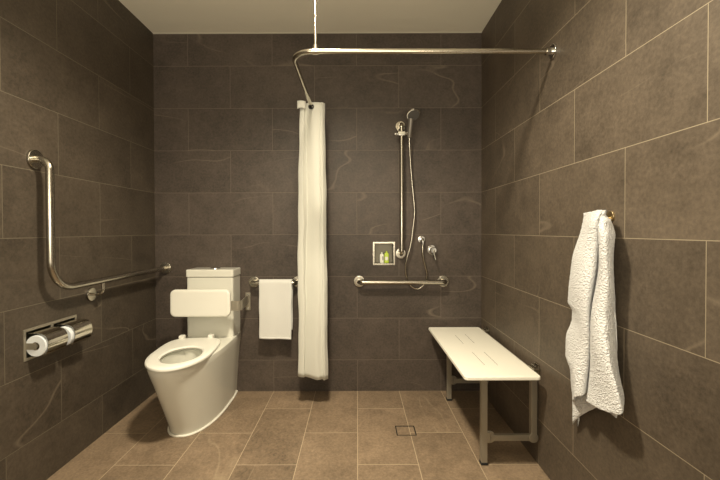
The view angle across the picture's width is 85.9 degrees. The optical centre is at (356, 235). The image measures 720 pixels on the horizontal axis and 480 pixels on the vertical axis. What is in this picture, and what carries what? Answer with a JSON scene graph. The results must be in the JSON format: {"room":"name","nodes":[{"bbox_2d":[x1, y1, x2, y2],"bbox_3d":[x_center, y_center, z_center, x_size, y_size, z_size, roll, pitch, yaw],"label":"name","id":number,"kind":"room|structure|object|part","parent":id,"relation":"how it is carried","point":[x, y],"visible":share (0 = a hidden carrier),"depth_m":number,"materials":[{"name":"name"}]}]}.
{"room":"accessible bathroom","nodes":[
{"label":"accessible bathroom","id":0,"kind":"room"},
{"bbox_2d":[0,0,155,479],"bbox_3d":[-1.445,-0.133,0.914,0.001,2.557,3.700,0,1,0],"label":"wall","id":1,"kind":"structure","parent":0,"point":[77,80],"depth_m":1.95,"materials":[{"name":"tile"}]},
{"bbox_2d":[23,314,91,361],"bbox_3d":[-1.433,0.477,1.829,0.170,0.138,0.316,0,1,0],"label":"toilet roll holder","id":2,"kind":"object","parent":1,"relation":"attached to","point":[57,336],"visible":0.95,"depth_m":1.78,"materials":[{"name":"silver metal"}]},
{"bbox_3d":[-1.420,0.484,1.683,0.050,0.028,0.003,0,1,0],"label":"spindle arm","id":3,"kind":"part","parent":2,"relation":"part of","materials":[{"name":"silver metal"}]},
{"bbox_2d":[26,334,47,356],"bbox_3d":[-1.401,0.483,1.748,0.092,0.092,0.124,0,1,0],"label":"toilet roll","id":4,"kind":"object","parent":2,"relation":"in","point":[40,339],"visible":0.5,"depth_m":1.69,"materials":[{"name":"white paper"}]},
{"bbox_2d":[27,327,67,356],"bbox_3d":[-1.395,0.479,1.748,0.092,0.105,0.114,0,1,0],"label":"hood","id":5,"kind":"object","parent":2,"relation":"attached to","point":[57,337],"depth_m":1.73,"materials":[{"name":"silver metal"}]},
{"bbox_2d":[62,325,74,344],"bbox_3d":[-1.401,0.481,1.897,0.092,0.092,0.124,0,1,0],"label":"toilet roll","id":6,"kind":"object","parent":2,"relation":"in","point":[70,331],"visible":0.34,"depth_m":1.84,"materials":[{"name":"white paper"}]},
{"bbox_2d":[56,319,91,345],"bbox_3d":[-1.394,0.477,1.911,0.092,0.105,0.120,0,1,0],"label":"hood","id":7,"kind":"object","parent":2,"relation":"attached to","point":[82,328],"depth_m":1.90,"materials":[{"name":"silver metal"}]},
{"bbox_2d":[26,149,171,300],"bbox_3d":[-1.391,-0.019,2.229,0.099,0.743,1.076,0,1,2],"label":"grab bar","id":8,"kind":"object","parent":1,"relation":"attached to","point":[35,159],"visible":1,"depth_m":1.73,"materials":[{"name":"silver metal"}]},
{"bbox_2d":[47,391,549,479],"bbox_3d":[-0.275,1.142,0.929,2.334,0.001,3.700,0,1,0],"label":"floor","id":9,"kind":"structure","parent":0,"point":[260,435],"depth_m":2.10,"materials":[{"name":"tile"}]},
{"bbox_2d":[144,267,240,436],"bbox_3d":[-1.002,0.677,2.358,0.368,0.903,0.827,0,1,0],"label":"toilet","id":10,"kind":"object","parent":9,"relation":"on","point":[193,376],"visible":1,"depth_m":2.31,"materials":[{"name":"white ceramic"}]},
{"bbox_3d":[-1.009,0.675,2.234,0.355,0.019,0.578,0,1,0],"label":"seat","id":11,"kind":"part","parent":10,"relation":"part of","materials":[{"name":"white plastic"}]},
{"bbox_3d":[-0.989,0.253,2.678,0.320,0.050,0.174,0,1,0],"label":"cistern lid","id":12,"kind":"part","parent":10,"relation":"part of","materials":[{"name":"white ceramic"}]},
{"bbox_2d":[395,426,416,435],"bbox_3d":[0.282,1.123,2.225,0.113,0.002,0.108,0,1,0],"label":"floor drain","id":13,"kind":"object","parent":9,"relation":"on","point":[402,430],"visible":1,"depth_m":2.21,"materials":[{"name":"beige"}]},
{"bbox_2d":[429,326,540,464],"bbox_3d":[0.696,0.873,2.251,0.391,0.498,0.925,0,1,0],"label":"shower bench","id":14,"kind":"object","parent":9,"relation":"on","point":[477,356],"visible":1,"depth_m":1.95,"materials":[{"name":"white plastic"},{"name":"satin stainless steel"}]},
{"bbox_3d":[0.626,0.883,2.624,0.030,0.446,0.030,0,1,0],"label":"leg","id":15,"kind":"part","parent":14,"relation":"part of","materials":[{"name":"silver metal"}]},
{"bbox_3d":[0.626,0.892,1.906,0.030,0.446,0.030,0,1,0],"label":"leg","id":16,"kind":"part","parent":14,"relation":"part of","materials":[{"name":"silver metal"}]},
{"bbox_3d":[0.678,0.656,2.248,0.356,0.016,0.925,0,1,0],"label":"seat","id":17,"kind":"part","parent":14,"relation":"part of","materials":[{"name":"white plastic"}]},
{"bbox_3d":[0.870,0.841,1.906,0.030,0.346,0.028,0,1,0],"label":"wall post","id":18,"kind":"part","parent":14,"relation":"part of","materials":[{"name":"silver metal"}]},
{"bbox_2d":[119,0,501,32],"bbox_3d":[-0.282,-1.415,0.896,2.334,0.001,3.700,0,1,0],"label":"ceiling","id":19,"kind":"structure","parent":0,"point":[159,16],"depth_m":2.52,"materials":[{"name":"beige paint"}]},
{"bbox_2d":[292,0,556,106],"bbox_3d":[0.281,-1.117,2.224,1.213,0.632,1.051,0,1,0],"label":"rail","id":20,"kind":"object","parent":19,"relation":"hanging from","point":[551,51],"visible":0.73,"depth_m":1.73,"materials":[{"name":"silver metal"}]},
{"bbox_2d":[297,100,327,379],"bbox_3d":[-0.288,0.039,2.600,0.197,1.805,0.255,0,1,0],"label":"shower curtain","id":21,"kind":"object","parent":20,"relation":"hanging from","point":[312,192],"visible":1,"depth_m":2.50,"materials":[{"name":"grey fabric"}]},
{"bbox_3d":[-0.185,-1.129,1.728,0.013,0.586,0.014,0,1,0],"label":"hanger rod","id":22,"kind":"part","parent":20,"relation":"part of","materials":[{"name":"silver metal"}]},
{"bbox_3d":[0.290,-0.834,2.235,1.189,0.023,1.029,0,1,0],"label":"rail","id":23,"kind":"part","parent":20,"relation":"part of","materials":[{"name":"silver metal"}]},
{"bbox_2d":[545,47,552,54],"bbox_3d":[0.866,-0.829,1.740,0.027,0.032,0.032,0,1,0],"label":"socket","id":24,"kind":"object","parent":20,"relation":"attached to","point":[549,50],"depth_m":1.73,"materials":[{"name":"silver metal"}]},
{"bbox_2d":[153,33,481,390],"bbox_3d":[-0.277,-0.160,2.762,2.334,2.557,0.001,0,1,0],"label":"wall","id":25,"kind":"structure","parent":0,"point":[227,115],"depth_m":2.76,"materials":[{"name":"tile"}]},
{"bbox_2d":[170,289,250,316],"bbox_3d":[-0.919,0.442,2.538,0.525,0.192,0.238,-1,1,-35],"label":"backrest","id":26,"kind":"object","parent":25,"relation":"attached to","point":[183,302],"visible":1,"depth_m":2.46,"materials":[{"name":"white plastic"}]},
{"bbox_3d":[-0.945,0.456,2.631,0.394,0.066,0.263,0,1,0],"label":"support arm","id":27,"kind":"part","parent":26,"relation":"part of","materials":[{"name":"silver metal"}]},
{"bbox_3d":[-0.778,0.471,2.767,0.036,0.127,0.008,0,1,0],"label":"wall plate","id":28,"kind":"part","parent":26,"relation":"part of","materials":[{"name":"silver metal"}]},
{"bbox_2d":[249,276,297,286],"bbox_3d":[-0.578,0.332,2.726,0.385,0.078,0.085,0,1,0],"label":"towel rail","id":29,"kind":"object","parent":25,"relation":"attached to","point":[253,281],"visible":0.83,"depth_m":2.76,"materials":[{"name":"silver metal"}]},
{"bbox_2d":[259,279,292,339],"bbox_3d":[-0.563,0.512,2.696,0.229,0.414,0.060,0,1,0],"label":"hand towel","id":30,"kind":"object","parent":29,"relation":"hanging from","point":[275,295],"visible":1,"depth_m":2.67,"materials":[{"name":"white fabric"}]},
{"bbox_2d":[153,32,481,33],"bbox_3d":[-0.280,-1.436,2.744,2.334,0.004,0.004,0,1,0],"label":"trim","id":31,"kind":"structure","parent":25,"relation":"attached to","point":[369,32],"depth_m":2.74,"materials":[{"name":"beige"}]},
{"bbox_2d":[373,242,394,264],"bbox_3d":[0.195,0.129,2.807,0.160,0.167,0.091,0,1,0],"label":"soap niche","id":32,"kind":"object","parent":25,"relation":"attached to","point":[378,247],"visible":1,"depth_m":2.85,"materials":[{"name":"beige metal"}]},
{"bbox_2d":[380,252,383,262],"bbox_3d":[0.181,0.160,2.793,0.030,0.078,0.021,0,1,0],"label":"toiletry bottle","id":33,"kind":"object","parent":32,"relation":"in","point":[381,254],"visible":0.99,"depth_m":2.79,"materials":[{"name":"white plastic"}]},
{"bbox_2d":[384,251,388,262],"bbox_3d":[0.215,0.156,2.791,0.032,0.086,0.023,0,1,0],"label":"toiletry bottle","id":34,"kind":"object","parent":32,"relation":"in","point":[386,255],"visible":1,"depth_m":2.78,"materials":[{"name":"green plastic"}]},
{"bbox_2d":[394,121,407,258],"bbox_3d":[0.319,-0.323,2.708,0.110,0.978,0.102,0,1,0],"label":"shower rail","id":35,"kind":"object","parent":25,"relation":"attached to","point":[400,126],"visible":1,"depth_m":2.68,"materials":[{"name":"silver metal"}]},
{"bbox_2d":[405,108,427,289],"bbox_3d":[0.418,-0.232,2.657,0.163,1.236,0.160,0,1,0],"label":"shower","id":36,"kind":"object","parent":35,"relation":"attached to","point":[413,114],"visible":0.91,"depth_m":2.69,"materials":[{"name":"grey metal"}]},
{"bbox_3d":[0.368,-0.737,2.642,0.038,0.128,0.072,0,1,0],"label":"handle","id":37,"kind":"part","parent":36,"relation":"part of","materials":[{"name":"grey metal"}]},
{"bbox_2d":[354,275,448,286],"bbox_3d":[0.319,0.327,2.725,0.683,0.082,0.086,0,1,0],"label":"grab bar","id":38,"kind":"object","parent":25,"relation":"attached to","point":[359,281],"visible":1,"depth_m":2.69,"materials":[{"name":"silver metal"}]},
{"bbox_2d":[418,236,424,243],"bbox_3d":[0.463,0.032,2.733,0.052,0.059,0.062,0,1,0],"label":"outlet","id":39,"kind":"object","parent":25,"relation":"attached to","point":[421,239],"visible":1,"depth_m":2.75,"materials":[{"name":"silver metal"}]},
{"bbox_2d":[427,245,436,259],"bbox_3d":[0.540,0.122,2.725,0.070,0.105,0.080,0,1,0],"label":"shower mixer","id":40,"kind":"object","parent":25,"relation":"attached to","point":[432,250],"visible":1,"depth_m":2.72,"materials":[{"name":"silver metal"}]},
{"bbox_3d":[0.540,0.104,2.760,0.070,0.070,0.010,0,1,0],"label":"plate","id":41,"kind":"part","parent":40,"relation":"part of","materials":[{"name":"silver metal"}]},
{"bbox_2d":[481,0,719,479],"bbox_3d":[0.889,-0.140,0.911,0.001,2.557,3.700,0,1,0],"label":"wall","id":42,"kind":"structure","parent":0,"point":[624,118],"depth_m":1.32,"materials":[{"name":"tile"}]},
{"bbox_2d":[565,210,624,424],"bbox_3d":[0.844,0.338,1.390,0.082,0.853,0.385,0,1,3],"label":"bath towel","id":43,"kind":"object","parent":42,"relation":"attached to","point":[591,335],"visible":1,"depth_m":1.34,"materials":[{"name":"white fabric"}]},
{"bbox_2d":[606,211,614,220],"bbox_3d":[0.871,-0.067,1.352,0.037,0.038,0.041,0,1,0],"label":"towel hook","id":44,"kind":"object","parent":42,"relation":"attached to","point":[610,214],"visible":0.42,"depth_m":1.34,"materials":[{"name":"gold metal"}]}
]}

